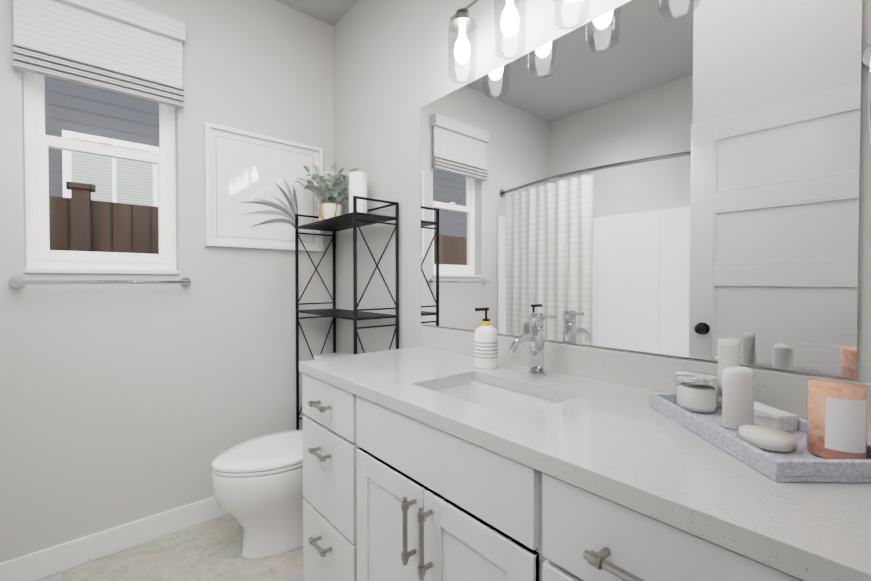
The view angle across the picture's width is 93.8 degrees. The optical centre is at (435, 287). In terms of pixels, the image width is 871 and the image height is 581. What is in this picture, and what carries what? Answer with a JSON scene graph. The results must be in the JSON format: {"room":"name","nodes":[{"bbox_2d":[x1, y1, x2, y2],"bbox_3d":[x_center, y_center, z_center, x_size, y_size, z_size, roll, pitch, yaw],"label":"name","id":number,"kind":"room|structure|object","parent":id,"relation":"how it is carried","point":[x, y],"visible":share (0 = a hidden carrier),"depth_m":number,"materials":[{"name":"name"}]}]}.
{"room":"bathroom","nodes":[
{"label":"bathroom","id":0,"kind":"room"},
{"bbox_2d":[0,0,333,562],"bbox_3d":[-1.586,-0.198,1.739,2.440,2.740,0.140,-1,1,-41],"label":"wall","id":1,"kind":"structure","parent":0,"point":[121,404],"depth_m":1.95,"materials":[{"name":"grey paint"}]},
{"bbox_2d":[9,277,190,287],"bbox_3d":[-1.403,-0.023,1.759,0.614,0.044,0.073,-1,1,-41],"label":"bar","id":2,"kind":"object","parent":1,"relation":"attached to","point":[16,282],"visible":1,"depth_m":1.69,"materials":[{"name":"silver metal"}]},
{"bbox_2d":[23,71,178,273],"bbox_3d":[-1.466,-0.630,1.819,0.525,1.138,0.137,-1,1,-41],"label":"window unit","id":3,"kind":"structure","parent":1,"relation":"in","point":[40,254],"depth_m":1.77,"materials":[{"name":"white plastic"}]},
{"bbox_2d":[12,0,185,108],"bbox_3d":[-1.408,-1.042,1.746,0.575,0.392,0.060,-1,1,-41],"label":"window blind","id":4,"kind":"object","parent":3,"relation":"attached to","point":[122,47],"visible":0.98,"depth_m":1.73,"materials":[{"name":"fabric"}]},
{"bbox_2d":[0,496,228,580],"bbox_3d":[-1.189,1.114,1.998,1.524,0.110,0.018,-1,1,-41],"label":"baseboard","id":5,"kind":"structure","parent":1,"relation":"attached to","point":[36,565],"depth_m":1.76,"materials":[{"name":"white wood"}]},
{"bbox_2d":[204,122,322,251],"bbox_3d":[-0.905,-0.512,2.212,0.615,0.605,0.031,-1,1,-41],"label":"picture frame","id":6,"kind":"object","parent":1,"relation":"attached to","point":[255,196],"visible":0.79,"depth_m":2.17,"materials":[{"name":"white wood"}]},
{"bbox_2d":[35,514,302,580],"bbox_3d":[-0.688,1.216,0.832,2.580,0.060,2.760,-1,1,-41],"label":"floor","id":7,"kind":"structure","parent":0,"point":[210,550],"depth_m":1.74,"materials":[{"name":"tile"}]},
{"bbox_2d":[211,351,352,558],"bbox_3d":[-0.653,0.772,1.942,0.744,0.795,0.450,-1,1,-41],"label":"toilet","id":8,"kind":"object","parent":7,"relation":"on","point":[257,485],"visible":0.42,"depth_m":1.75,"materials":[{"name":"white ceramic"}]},
{"bbox_2d":[299,369,346,580],"bbox_3d":[-0.119,0.738,1.483,0.571,0.876,0.442,-1,1,-41],"label":"base cabinet","id":9,"kind":"object","parent":7,"relation":"on","point":[324,402],"depth_m":1.32,"materials":[{"name":"white wood"}]},
{"bbox_2d":[295,196,398,429],"bbox_3d":[-0.481,0.379,2.128,0.244,1.576,0.662,-1,1,-41],"label":"shelf rack","id":10,"kind":"object","parent":7,"relation":"on","point":[354,219],"visible":0.67,"depth_m":2.01,"materials":[{"name":"black metal"}]},
{"bbox_2d":[293,163,358,220],"bbox_3d":[-0.589,-0.507,2.242,0.371,0.334,0.368,-1,1,-41],"label":"potted plant","id":11,"kind":"object","parent":10,"relation":"on","point":[326,210],"visible":0.96,"depth_m":2.19,"materials":[{"name":"plant"}]},
{"bbox_2d":[349,171,366,212],"bbox_3d":[-0.393,-0.457,2.069,0.092,0.240,0.092,-1,1,-41],"label":"pillar candle","id":12,"kind":"object","parent":10,"relation":"on","point":[357,183],"visible":0.58,"depth_m":2.03,"materials":[{"name":"white wax"}]},
{"bbox_2d":[347,389,498,580],"bbox_3d":[0.187,0.744,1.131,0.571,0.876,0.643,-1,1,-41],"label":"base cabinet","id":13,"kind":"object","parent":7,"relation":"on","point":[436,455],"depth_m":0.96,"materials":[{"name":"white wood"}]},
{"bbox_2d":[299,345,870,580],"bbox_3d":[0.229,0.290,1.071,0.577,0.034,1.530,-1,1,-41],"label":"countertop","id":14,"kind":"structure","parent":13,"relation":"on","point":[608,435],"depth_m":0.69,"materials":[{"name":"white stone"}]},
{"bbox_2d":[474,307,497,368],"bbox_3d":[0.167,0.168,1.366,0.087,0.200,0.079,-1,1,-41],"label":"soap dispenser","id":15,"kind":"object","parent":14,"relation":"on","point":[485,345],"visible":1,"depth_m":1.34,"materials":[{"name":"white ceramic"}]},
{"bbox_2d":[427,377,562,412],"bbox_3d":[0.152,0.377,1.095,0.284,0.166,0.399,-1,1,-41],"label":"sink","id":16,"kind":"object","parent":14,"relation":"in","point":[497,394],"depth_m":1.24,"materials":[{"name":"white ceramic"}]},
{"bbox_2d":[508,312,555,375],"bbox_3d":[0.285,0.175,1.216,0.163,0.190,0.087,-1,1,-41],"label":"faucet","id":17,"kind":"object","parent":14,"relation":"on","point":[535,337],"visible":1,"depth_m":1.24,"materials":[{"name":"silver metal"}]},
{"bbox_2d":[649,393,870,482],"bbox_3d":[0.591,0.262,0.761,0.200,0.030,0.360,0,1,1],"label":"tray","id":18,"kind":"object","parent":14,"relation":"on","point":[801,463],"visible":0.6,"depth_m":0.64,"materials":[{"name":"grey stone"}]},
{"bbox_2d":[675,371,717,413],"bbox_3d":[0.568,0.228,0.889,0.080,0.076,0.080,-1,1,-41],"label":"jar","id":19,"kind":"object","parent":18,"relation":"on","point":[695,391],"visible":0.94,"depth_m":0.86,"materials":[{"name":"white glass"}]},
{"bbox_2d":[717,339,739,408],"bbox_3d":[0.643,0.189,0.894,0.041,0.153,0.042,-1,1,-41],"label":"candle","id":20,"kind":"object","parent":18,"relation":"on","point":[728,352],"visible":0.6,"depth_m":0.89,"materials":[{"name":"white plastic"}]},
{"bbox_2d":[722,366,754,429],"bbox_3d":[0.576,0.209,0.776,0.047,0.116,0.045,-1,1,-41],"label":"candle","id":21,"kind":"object","parent":18,"relation":"on","point":[738,382],"visible":0.88,"depth_m":0.76,"materials":[{"name":"white wax"}]},
{"bbox_2d":[735,415,798,453],"bbox_3d":[0.565,0.244,0.697,0.086,0.048,0.086,-1,1,-41],"label":"soap bar","id":22,"kind":"object","parent":18,"relation":"on","point":[768,438],"visible":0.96,"depth_m":0.68,"materials":[{"name":"white wax"}]},
{"bbox_2d":[754,402,797,430],"bbox_3d":[0.649,0.252,0.800,0.045,0.029,0.085,0,1,-9],"label":"soap bar","id":23,"kind":"object","parent":18,"relation":"on","point":[765,410],"visible":0.54,"depth_m":0.77,"materials":[{"name":"white paper"}]},
{"bbox_2d":[805,361,870,458],"bbox_3d":[0.639,0.196,0.650,0.074,0.146,0.074,-1,1,-41],"label":"jar","id":24,"kind":"object","parent":18,"relation":"on","point":[837,414],"visible":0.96,"depth_m":0.63,"materials":[{"name":"orange glass"}]},
{"bbox_2d":[495,449,830,580],"bbox_3d":[0.537,0.750,0.728,0.571,0.876,0.577,-1,1,-41],"label":"base cabinet","id":25,"kind":"object","parent":7,"relation":"on","point":[550,525],"depth_m":0.62,"materials":[{"name":"white wood"}]},
{"bbox_2d":[275,0,358,25],"bbox_3d":[-0.688,-1.583,0.790,2.580,0.060,2.760,-1,1,-41],"label":"ceiling","id":26,"kind":"structure","parent":0,"point":[332,12],"depth_m":2.29,"materials":[{"name":"grey paint"}]},
{"bbox_2d":[333,0,870,382],"bbox_3d":[0.240,-0.195,1.603,0.140,2.740,2.740,-1,1,-41],"label":"wall","id":27,"kind":"structure","parent":0,"point":[391,76],"depth_m":1.95,"materials":[{"name":"grey paint"}]},
{"bbox_2d":[448,0,479,83],"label":"sconce","id":28,"kind":"object","parent":27,"relation":"attached to","point":[462,23],"depth_m":1.48,"materials":[{"name":"glass"}]},
{"bbox_2d":[494,0,525,59],"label":"sconce","id":29,"kind":"object","parent":27,"relation":"attached to","point":[510,18],"depth_m":1.32,"materials":[{"name":"clear glass"}]},
{"bbox_2d":[552,0,589,28],"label":"sconce","id":30,"kind":"object","parent":27,"relation":"attached to","point":[568,1],"depth_m":1.20,"materials":[{"name":"glass"}]},
{"bbox_2d":[421,0,862,378],"bbox_3d":[0.386,-0.312,1.320,0.006,0.972,1.375,-1,1,-41],"label":"mirror","id":31,"kind":"object","parent":27,"relation":"attached to","point":[679,178],"visible":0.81,"depth_m":1.07,"materials":[{"name":"grey mirror"}]},
{"bbox_2d":[420,325,870,428],"bbox_3d":[0.440,0.225,1.253,0.019,0.090,1.530,-1,1,-41],"label":"backsplash","id":32,"kind":"structure","parent":27,"relation":"attached to","point":[784,391],"depth_m":1.13,"materials":[{"name":"white stone"}]},
{"bbox_2d":[862,35,870,146],"bbox_3d":[0.775,-0.351,0.715,0.211,0.230,0.048,-1,1,-41],"label":"towel ring","id":33,"kind":"object","parent":27,"relation":"attached to","point":[866,58],"visible":1,"depth_m":0.68,"materials":[{"name":"silver metal"}]},
{"bbox_3d":[-3.227,2.175,3.238,9.000,0.050,4.100,-1,1,-41],"label":"ground","id":34,"kind":"structure","parent":0,"visible":0},
{"bbox_2d":[44,76,158,206],"bbox_3d":[-4.502,-1.371,4.654,9.000,7.000,0.210,-1,1,-41],"label":"neighboring house","id":35,"kind":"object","parent":34,"relation":"on","point":[116,172],"depth_m":4.97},
{"bbox_2d":[49,181,158,253],"bbox_3d":[-3.168,0.656,3.147,9.000,2.990,0.160,-1,1,-41],"label":"fence","id":36,"kind":"object","parent":34,"relation":"on","point":[98,232],"depth_m":3.45,"materials":[{"name":"brown wood"}]}
]}

